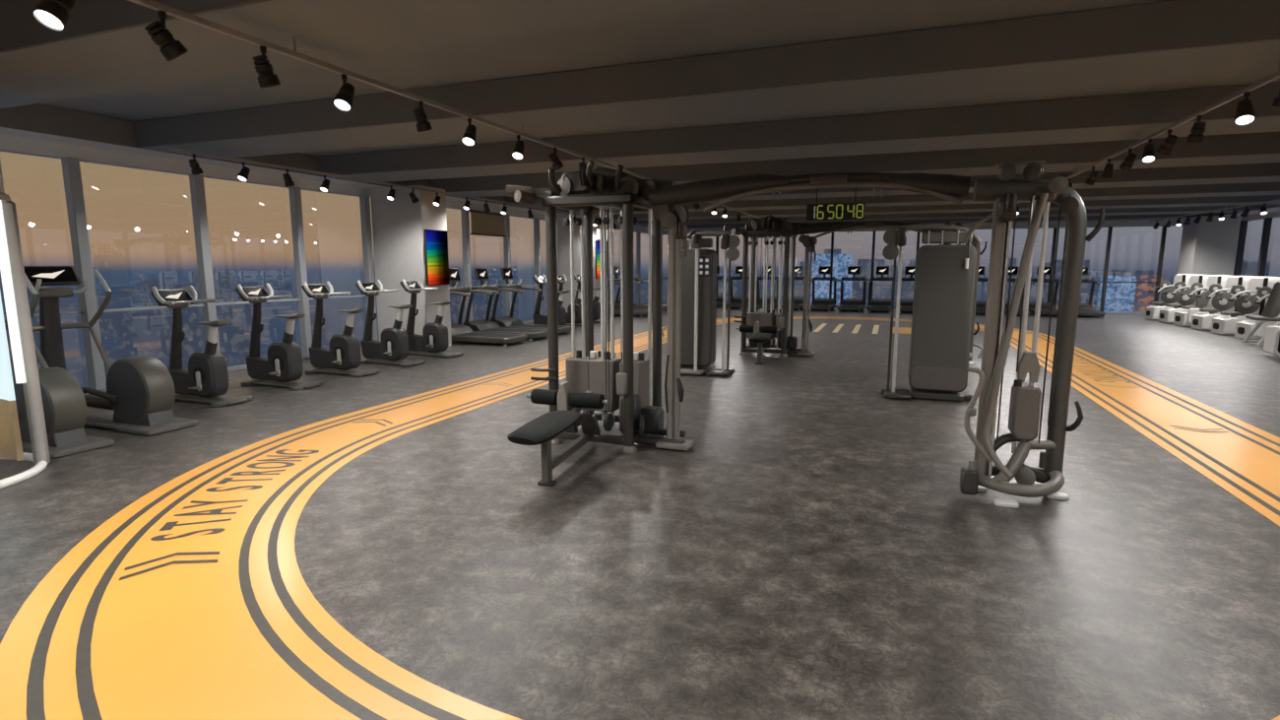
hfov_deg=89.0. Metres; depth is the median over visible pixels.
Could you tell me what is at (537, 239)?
window
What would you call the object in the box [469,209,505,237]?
roller blind
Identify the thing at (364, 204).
window
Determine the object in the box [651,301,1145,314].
baseboard
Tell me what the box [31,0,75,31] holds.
track spotlight
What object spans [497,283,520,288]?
console shelf
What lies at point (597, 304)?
exercise bike
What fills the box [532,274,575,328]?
exercise bike
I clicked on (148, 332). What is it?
city skyline
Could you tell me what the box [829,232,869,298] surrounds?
window
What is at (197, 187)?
window
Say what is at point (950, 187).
beam
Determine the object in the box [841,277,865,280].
console shelf
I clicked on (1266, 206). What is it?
ceiling beam
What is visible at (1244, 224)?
window
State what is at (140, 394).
trainer
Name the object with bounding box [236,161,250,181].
track spotlight
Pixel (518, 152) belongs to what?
track spotlight
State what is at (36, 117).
ceiling beam
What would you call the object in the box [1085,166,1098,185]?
track spotlight
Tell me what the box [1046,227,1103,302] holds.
window
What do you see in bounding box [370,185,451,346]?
column
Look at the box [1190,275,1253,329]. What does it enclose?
machine
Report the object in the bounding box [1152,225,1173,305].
window
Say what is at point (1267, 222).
window frame
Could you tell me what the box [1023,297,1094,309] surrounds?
building
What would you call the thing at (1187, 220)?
track spotlight
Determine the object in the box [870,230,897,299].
window
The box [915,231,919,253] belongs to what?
window
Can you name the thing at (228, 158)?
track
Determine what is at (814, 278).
console shelf
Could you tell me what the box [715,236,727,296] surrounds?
window
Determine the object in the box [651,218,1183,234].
wall
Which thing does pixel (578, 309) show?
exercise bike
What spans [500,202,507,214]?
track spotlight
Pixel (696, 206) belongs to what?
track spotlight
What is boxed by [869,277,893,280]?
console shelf
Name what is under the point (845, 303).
treadmill
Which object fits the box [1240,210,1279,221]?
wall
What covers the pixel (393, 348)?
exercise bike
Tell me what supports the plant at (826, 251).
on the building at (841, 262)
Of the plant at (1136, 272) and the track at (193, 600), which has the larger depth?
the plant at (1136, 272)
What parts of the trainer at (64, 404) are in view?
plate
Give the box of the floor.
[0,303,1279,719]
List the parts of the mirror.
backlit panel, panel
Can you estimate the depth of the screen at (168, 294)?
7.93 m
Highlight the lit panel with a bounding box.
[594,228,607,240]
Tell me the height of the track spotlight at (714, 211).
0.250 m
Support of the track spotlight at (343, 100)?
hanging from the track at (151, 4)
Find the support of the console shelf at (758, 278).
attached to the treadmill at (758, 298)
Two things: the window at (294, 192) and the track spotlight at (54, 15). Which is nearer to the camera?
the track spotlight at (54, 15)
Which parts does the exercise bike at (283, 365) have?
crank arm, plate, seat post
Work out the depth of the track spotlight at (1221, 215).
16.30 m
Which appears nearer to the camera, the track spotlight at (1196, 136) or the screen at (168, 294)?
the track spotlight at (1196, 136)
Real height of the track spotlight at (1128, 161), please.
0.250 m
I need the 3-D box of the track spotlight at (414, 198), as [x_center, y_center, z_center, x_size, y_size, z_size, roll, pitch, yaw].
[-4.065,-2.947,11.729,0.126,0.250,0.184,3,9,21]
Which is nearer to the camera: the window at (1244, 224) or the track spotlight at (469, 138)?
the track spotlight at (469, 138)
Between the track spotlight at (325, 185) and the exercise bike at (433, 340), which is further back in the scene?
the exercise bike at (433, 340)
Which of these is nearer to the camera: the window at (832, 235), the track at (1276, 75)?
the track at (1276, 75)
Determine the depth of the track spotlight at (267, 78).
4.05 m
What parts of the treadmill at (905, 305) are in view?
motor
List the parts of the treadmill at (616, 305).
motor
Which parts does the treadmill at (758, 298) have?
motor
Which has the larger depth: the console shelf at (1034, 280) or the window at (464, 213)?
the console shelf at (1034, 280)
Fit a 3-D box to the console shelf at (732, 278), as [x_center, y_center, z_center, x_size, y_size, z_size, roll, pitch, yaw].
[3.973,-3.227,25.716,0.840,0.110,0.200,3,9,21]
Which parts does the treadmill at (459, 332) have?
handrail, motor, handrail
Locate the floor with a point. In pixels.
(816, 550)
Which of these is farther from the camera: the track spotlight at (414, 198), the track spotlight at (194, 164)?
the track spotlight at (414, 198)
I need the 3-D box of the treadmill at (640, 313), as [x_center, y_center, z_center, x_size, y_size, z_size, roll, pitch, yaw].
[-0.631,-2.225,21.114,1.980,1.580,0.920,3,9,21]
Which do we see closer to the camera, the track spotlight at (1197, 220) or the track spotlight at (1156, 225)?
the track spotlight at (1197, 220)
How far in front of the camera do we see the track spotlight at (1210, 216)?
16.89 m
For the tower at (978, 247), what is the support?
on the floor
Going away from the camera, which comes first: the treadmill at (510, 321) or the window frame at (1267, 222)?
the treadmill at (510, 321)
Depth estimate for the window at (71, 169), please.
8.21 m
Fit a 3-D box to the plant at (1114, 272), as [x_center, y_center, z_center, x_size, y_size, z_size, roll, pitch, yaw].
[235.397,-42.780,320.586,5.200,3.000,4.550,3,9,21]
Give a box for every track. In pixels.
[0,316,1279,719]
[127,0,765,218]
[167,146,664,228]
[974,58,1279,223]
[1149,198,1279,222]
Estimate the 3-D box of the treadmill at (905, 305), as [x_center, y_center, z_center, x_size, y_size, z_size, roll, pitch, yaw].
[9.603,-2.511,23.070,0.920,1.580,1.980,3,9,21]
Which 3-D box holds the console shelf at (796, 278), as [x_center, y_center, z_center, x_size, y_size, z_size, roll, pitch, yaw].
[5.964,-3.118,24.966,0.840,0.110,0.200,3,9,21]
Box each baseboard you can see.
[83,302,647,394]
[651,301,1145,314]
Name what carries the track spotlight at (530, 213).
hanging from the track at (228, 158)
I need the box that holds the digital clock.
[806,188,865,221]
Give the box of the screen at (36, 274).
[32,269,64,278]
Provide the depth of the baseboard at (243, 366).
10.37 m
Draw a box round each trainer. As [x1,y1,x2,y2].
[4,318,114,458]
[23,265,197,435]
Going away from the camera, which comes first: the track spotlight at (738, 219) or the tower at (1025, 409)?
the tower at (1025, 409)
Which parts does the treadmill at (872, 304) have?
motor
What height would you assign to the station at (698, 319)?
2.148 m
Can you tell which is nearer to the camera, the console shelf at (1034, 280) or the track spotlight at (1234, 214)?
the track spotlight at (1234, 214)
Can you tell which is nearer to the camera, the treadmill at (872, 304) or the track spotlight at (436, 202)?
the track spotlight at (436, 202)
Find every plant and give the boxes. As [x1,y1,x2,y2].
[824,249,840,254]
[1110,269,1126,275]
[1134,269,1153,274]
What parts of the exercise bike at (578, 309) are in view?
plate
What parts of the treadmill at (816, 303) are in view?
motor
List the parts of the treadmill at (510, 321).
motor, handrail, handrail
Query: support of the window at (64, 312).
in the wall at (8, 144)
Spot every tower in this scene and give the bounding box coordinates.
[936,221,987,364]
[959,160,1105,508]
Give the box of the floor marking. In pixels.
[813,322,911,333]
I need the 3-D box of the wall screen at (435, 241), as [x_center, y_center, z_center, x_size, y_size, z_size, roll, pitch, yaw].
[-3.953,-1.991,12.694,0.055,1.060,0.660,3,9,21]
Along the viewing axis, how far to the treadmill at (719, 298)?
26.02 m
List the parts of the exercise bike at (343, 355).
crank arm, plate, seat post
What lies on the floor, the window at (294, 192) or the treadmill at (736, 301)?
the treadmill at (736, 301)
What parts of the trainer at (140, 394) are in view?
swing arm, fixed handle, fixed handle, swing arm, pedal arm, plate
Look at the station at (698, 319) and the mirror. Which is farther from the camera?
the station at (698, 319)
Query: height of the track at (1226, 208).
0.130 m
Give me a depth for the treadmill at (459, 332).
13.82 m
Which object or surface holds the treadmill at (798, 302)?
on the floor
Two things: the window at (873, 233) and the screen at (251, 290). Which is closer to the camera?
the screen at (251, 290)
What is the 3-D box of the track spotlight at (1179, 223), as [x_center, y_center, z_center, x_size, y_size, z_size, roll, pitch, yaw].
[15.498,-3.975,18.750,0.123,0.250,0.178,3,9,21]
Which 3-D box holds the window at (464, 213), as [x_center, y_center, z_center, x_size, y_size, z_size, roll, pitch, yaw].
[-3.862,-2.266,16.536,0.140,2.910,1.855,3,9,21]
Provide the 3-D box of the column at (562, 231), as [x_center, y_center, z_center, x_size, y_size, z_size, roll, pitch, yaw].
[-1.768,-2.863,20.161,1.200,3.120,1.100,3,9,21]
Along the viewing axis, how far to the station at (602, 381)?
5.80 m
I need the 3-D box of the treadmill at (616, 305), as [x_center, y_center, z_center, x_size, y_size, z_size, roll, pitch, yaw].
[-0.239,-2.374,22.131,1.980,1.580,0.920,3,9,21]
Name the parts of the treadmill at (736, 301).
motor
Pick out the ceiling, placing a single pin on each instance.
(760, 24)
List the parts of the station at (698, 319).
shroud panel, arm, frame, pole rail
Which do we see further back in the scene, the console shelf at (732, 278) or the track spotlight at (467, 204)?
the console shelf at (732, 278)
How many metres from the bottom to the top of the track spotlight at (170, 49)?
0.250 m
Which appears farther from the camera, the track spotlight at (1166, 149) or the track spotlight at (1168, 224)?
the track spotlight at (1168, 224)
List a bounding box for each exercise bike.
[150,285,253,407]
[235,282,323,390]
[301,281,379,377]
[355,279,425,367]
[399,278,463,358]
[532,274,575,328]
[557,273,581,325]
[574,273,610,322]
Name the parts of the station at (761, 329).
post, guide rod, post, foot plate, guide rod, seat, leg, guide rod, foot plate, guide rod, guide rod, guide rod, frame, frame, guide rod, guide rod, post, guide rod, post, column rod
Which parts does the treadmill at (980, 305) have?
motor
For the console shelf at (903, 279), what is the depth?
23.47 m
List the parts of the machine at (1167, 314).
seat, lever arm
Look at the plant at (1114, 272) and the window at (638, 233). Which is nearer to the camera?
the window at (638, 233)
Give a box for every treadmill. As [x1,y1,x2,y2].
[448,267,527,345]
[461,267,547,340]
[489,266,571,333]
[607,266,663,315]
[607,278,652,317]
[617,274,667,312]
[716,265,726,306]
[720,265,749,309]
[756,265,778,309]
[780,265,808,310]
[807,265,836,311]
[837,265,866,312]
[866,265,893,312]
[899,265,915,313]
[975,266,988,313]
[1004,266,1029,315]
[1027,266,1060,315]
[1077,266,1105,318]
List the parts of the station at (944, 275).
pole rail, frame, shroud panel, arm, lever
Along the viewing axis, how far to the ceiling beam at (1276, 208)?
18.20 m
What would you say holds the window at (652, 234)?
in the wall at (1124, 223)
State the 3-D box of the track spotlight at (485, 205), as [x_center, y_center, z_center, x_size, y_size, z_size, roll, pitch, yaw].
[-3.255,-3.258,13.850,0.122,0.248,0.154,3,9,21]
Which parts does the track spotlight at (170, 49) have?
mount stem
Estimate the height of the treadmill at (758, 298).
1.580 m
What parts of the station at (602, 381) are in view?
seat, leg, post, seat frame, foot plate, guide rod, guide rod, post, foot plate, guide rod, guide rod, frame, guide rod, guide rod, frame, guide rod, post, guide rod, post, column rod, cable handle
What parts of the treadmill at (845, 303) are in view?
motor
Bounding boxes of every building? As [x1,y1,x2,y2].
[810,249,853,305]
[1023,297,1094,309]
[1096,269,1137,312]
[1126,269,1166,312]
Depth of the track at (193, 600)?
3.35 m
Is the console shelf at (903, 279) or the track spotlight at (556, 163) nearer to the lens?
the track spotlight at (556, 163)
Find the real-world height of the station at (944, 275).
2.123 m
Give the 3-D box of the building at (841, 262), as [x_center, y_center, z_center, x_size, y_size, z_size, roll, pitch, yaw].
[117.528,-17.743,404.927,24.000,101.000,16.800,3,9,21]
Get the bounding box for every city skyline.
[0,257,1270,386]
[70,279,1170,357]
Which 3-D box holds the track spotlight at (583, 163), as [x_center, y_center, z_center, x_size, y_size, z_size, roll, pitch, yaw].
[-0.711,-2.446,8.307,0.124,0.248,0.154,3,9,21]
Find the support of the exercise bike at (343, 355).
on the floor
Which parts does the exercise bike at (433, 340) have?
crank arm, plate, seat post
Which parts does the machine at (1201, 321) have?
seat, lever arm, lever arm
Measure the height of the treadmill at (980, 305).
1.580 m
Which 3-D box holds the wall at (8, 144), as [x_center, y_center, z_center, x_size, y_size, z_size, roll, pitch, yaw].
[-5.553,-3.197,12.268,0.150,0.170,33.600,3,9,21]
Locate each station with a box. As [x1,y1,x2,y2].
[505,159,694,486]
[661,229,739,376]
[723,214,817,364]
[881,223,982,401]
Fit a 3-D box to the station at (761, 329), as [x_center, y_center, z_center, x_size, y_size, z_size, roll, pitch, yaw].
[2.162,-1.308,11.581,1.489,2.530,2.239,7,11,41]
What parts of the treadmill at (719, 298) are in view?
motor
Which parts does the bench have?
frame, seat, frame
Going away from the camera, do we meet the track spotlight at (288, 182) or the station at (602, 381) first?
the station at (602, 381)
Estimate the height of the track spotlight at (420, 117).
0.248 m
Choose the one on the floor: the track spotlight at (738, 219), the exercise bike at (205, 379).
the exercise bike at (205, 379)
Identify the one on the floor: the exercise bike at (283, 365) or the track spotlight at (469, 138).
the exercise bike at (283, 365)
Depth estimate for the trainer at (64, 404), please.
5.80 m
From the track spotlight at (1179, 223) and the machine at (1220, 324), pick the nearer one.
the machine at (1220, 324)
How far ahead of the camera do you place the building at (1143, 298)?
404.79 m
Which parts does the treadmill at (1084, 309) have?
motor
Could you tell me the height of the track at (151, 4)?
0.130 m
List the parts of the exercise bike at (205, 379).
crank arm, seat post, plate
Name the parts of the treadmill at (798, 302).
motor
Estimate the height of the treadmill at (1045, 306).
1.580 m
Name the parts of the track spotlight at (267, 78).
mount stem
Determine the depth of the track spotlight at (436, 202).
12.30 m
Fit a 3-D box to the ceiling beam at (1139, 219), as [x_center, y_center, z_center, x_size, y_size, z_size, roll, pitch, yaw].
[9.508,-5.191,24.158,18.380,0.327,0.350,3,9,21]
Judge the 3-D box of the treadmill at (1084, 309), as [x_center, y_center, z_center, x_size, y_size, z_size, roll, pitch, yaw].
[14.462,-2.243,21.239,0.920,1.580,1.980,3,9,21]
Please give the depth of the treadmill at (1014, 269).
22.36 m
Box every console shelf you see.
[448,286,470,292]
[470,284,497,290]
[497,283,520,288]
[730,276,749,279]
[757,276,778,279]
[788,276,804,279]
[812,276,835,280]
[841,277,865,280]
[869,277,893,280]
[901,277,914,280]
[977,278,988,281]
[1030,278,1059,282]
[1081,278,1095,282]
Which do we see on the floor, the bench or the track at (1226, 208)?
the bench
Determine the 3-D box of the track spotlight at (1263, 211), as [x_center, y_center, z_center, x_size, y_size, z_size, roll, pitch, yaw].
[13.857,-3.350,14.487,0.123,0.250,0.178,3,9,21]
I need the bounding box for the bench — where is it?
[1242,281,1279,346]
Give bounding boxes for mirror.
[0,160,50,488]
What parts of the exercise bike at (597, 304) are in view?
seat post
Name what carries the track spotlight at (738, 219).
hanging from the track at (151, 4)
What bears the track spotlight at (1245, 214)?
hanging from the track at (1226, 208)
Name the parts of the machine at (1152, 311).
seat, lever arm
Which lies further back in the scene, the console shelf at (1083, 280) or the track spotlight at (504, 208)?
the console shelf at (1083, 280)
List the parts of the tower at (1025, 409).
block knob, curved handle, carriage lever, column rod, head plate, guide rod, post, guide rod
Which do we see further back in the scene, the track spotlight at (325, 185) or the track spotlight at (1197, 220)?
the track spotlight at (1197, 220)
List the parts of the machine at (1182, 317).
seat, lever arm, lever arm, backrest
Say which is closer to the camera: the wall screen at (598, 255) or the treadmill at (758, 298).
the wall screen at (598, 255)
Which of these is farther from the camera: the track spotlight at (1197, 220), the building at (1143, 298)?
the building at (1143, 298)
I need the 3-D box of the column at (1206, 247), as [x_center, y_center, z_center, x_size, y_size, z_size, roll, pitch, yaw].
[17.833,-2.921,20.556,1.050,3.120,1.100,3,9,21]
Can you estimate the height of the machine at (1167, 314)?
1.342 m
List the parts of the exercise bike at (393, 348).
crank arm, plate, seat post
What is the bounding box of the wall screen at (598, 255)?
[595,240,607,278]
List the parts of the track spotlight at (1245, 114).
mount stem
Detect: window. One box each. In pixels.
[3,311,83,318]
[61,157,204,389]
[189,174,300,352]
[288,187,366,357]
[359,195,378,340]
[460,208,472,320]
[503,214,536,316]
[533,218,546,314]
[636,231,647,304]
[651,234,664,302]
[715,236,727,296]
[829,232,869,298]
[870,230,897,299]
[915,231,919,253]
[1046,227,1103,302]
[1099,226,1156,312]
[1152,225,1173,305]
[1233,220,1248,275]
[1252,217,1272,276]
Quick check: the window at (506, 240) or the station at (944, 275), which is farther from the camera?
the window at (506, 240)
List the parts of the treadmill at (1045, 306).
motor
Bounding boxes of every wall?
[0,134,648,233]
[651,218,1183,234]
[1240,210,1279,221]
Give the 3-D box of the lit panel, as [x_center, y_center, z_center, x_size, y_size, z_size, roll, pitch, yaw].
[-1.170,-3.813,19.813,0.055,0.340,0.800,3,9,21]
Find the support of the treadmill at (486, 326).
on the floor
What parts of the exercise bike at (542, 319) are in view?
seat post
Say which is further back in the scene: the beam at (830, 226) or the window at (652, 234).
the window at (652, 234)
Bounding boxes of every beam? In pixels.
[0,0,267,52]
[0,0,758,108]
[0,103,652,227]
[0,127,652,229]
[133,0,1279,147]
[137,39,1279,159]
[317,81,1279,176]
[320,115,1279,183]
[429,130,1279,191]
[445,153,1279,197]
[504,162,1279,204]
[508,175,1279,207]
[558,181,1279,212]
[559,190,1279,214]
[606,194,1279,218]
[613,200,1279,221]
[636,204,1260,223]
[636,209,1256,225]
[648,172,970,212]
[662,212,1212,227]
[662,218,1170,229]
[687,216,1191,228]
[791,221,936,237]
[1212,204,1279,215]
[1223,206,1279,215]
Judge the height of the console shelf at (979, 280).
0.110 m
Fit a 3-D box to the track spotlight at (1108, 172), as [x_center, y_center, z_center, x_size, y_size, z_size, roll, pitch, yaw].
[6.020,-2.458,8.386,0.124,0.248,0.154,3,9,21]
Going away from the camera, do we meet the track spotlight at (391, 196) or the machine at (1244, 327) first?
the track spotlight at (391, 196)
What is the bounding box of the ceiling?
[0,0,1279,156]
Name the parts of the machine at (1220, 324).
seat, lever arm, lever arm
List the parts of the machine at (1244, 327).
lever arm, lever arm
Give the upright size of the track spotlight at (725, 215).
0.250 m
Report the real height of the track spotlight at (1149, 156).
0.250 m
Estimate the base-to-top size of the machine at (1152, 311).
1.342 m
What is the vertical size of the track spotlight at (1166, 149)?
0.250 m
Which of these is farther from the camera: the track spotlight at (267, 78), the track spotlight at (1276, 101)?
the track spotlight at (1276, 101)
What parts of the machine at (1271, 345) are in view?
frame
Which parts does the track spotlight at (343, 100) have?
mount stem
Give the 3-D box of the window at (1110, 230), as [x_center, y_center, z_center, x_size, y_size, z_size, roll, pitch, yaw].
[16.531,-3.028,21.907,1.545,2.860,0.140,3,9,21]
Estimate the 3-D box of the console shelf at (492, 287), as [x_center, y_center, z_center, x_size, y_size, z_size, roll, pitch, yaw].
[-3.563,-1.650,14.951,0.200,0.110,0.840,3,9,21]
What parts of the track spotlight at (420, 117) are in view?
mount stem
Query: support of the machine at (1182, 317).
on the floor
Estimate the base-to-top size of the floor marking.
0.003 m
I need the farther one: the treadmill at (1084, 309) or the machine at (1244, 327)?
the treadmill at (1084, 309)
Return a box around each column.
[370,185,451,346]
[556,214,607,312]
[1177,215,1241,275]
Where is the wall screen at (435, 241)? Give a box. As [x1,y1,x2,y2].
[423,229,449,285]
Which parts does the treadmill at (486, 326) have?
motor, handrail, handrail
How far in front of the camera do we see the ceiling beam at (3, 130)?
9.10 m
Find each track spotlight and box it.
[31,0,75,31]
[144,9,188,62]
[189,154,203,175]
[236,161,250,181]
[252,46,280,88]
[282,169,294,187]
[320,175,329,191]
[332,73,354,111]
[386,185,395,200]
[408,189,419,202]
[413,100,432,131]
[432,192,440,205]
[461,118,476,146]
[463,196,470,209]
[483,200,490,212]
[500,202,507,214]
[512,134,523,160]
[527,207,533,217]
[548,147,563,170]
[578,157,586,169]
[693,202,700,209]
[711,207,716,214]
[722,206,727,217]
[736,211,741,221]
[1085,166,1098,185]
[1100,158,1113,178]
[1119,148,1136,171]
[1141,138,1155,163]
[1152,220,1158,229]
[1156,128,1177,155]
[1165,218,1170,227]
[1175,217,1181,226]
[1183,215,1190,224]
[1185,115,1206,143]
[1193,213,1201,223]
[1206,211,1213,221]
[1218,209,1224,220]
[1229,207,1237,218]
[1233,91,1255,125]
[1240,205,1249,217]
[1260,202,1267,214]
[1271,87,1279,107]
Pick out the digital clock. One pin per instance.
(827, 211)
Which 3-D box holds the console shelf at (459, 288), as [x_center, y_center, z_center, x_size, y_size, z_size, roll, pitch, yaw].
[-3.940,-1.506,13.971,0.200,0.110,0.840,3,9,21]
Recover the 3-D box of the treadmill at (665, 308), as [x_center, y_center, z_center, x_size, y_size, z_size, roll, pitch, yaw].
[0.152,-2.523,23.148,1.980,1.580,0.920,3,9,21]
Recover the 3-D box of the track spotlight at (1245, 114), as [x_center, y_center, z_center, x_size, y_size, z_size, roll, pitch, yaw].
[4.768,-1.981,5.144,0.125,0.250,0.177,3,9,21]
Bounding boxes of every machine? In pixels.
[1145,273,1194,319]
[1157,274,1210,322]
[1173,274,1229,325]
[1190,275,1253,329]
[1211,276,1279,334]
[1234,278,1279,339]
[1263,324,1279,358]

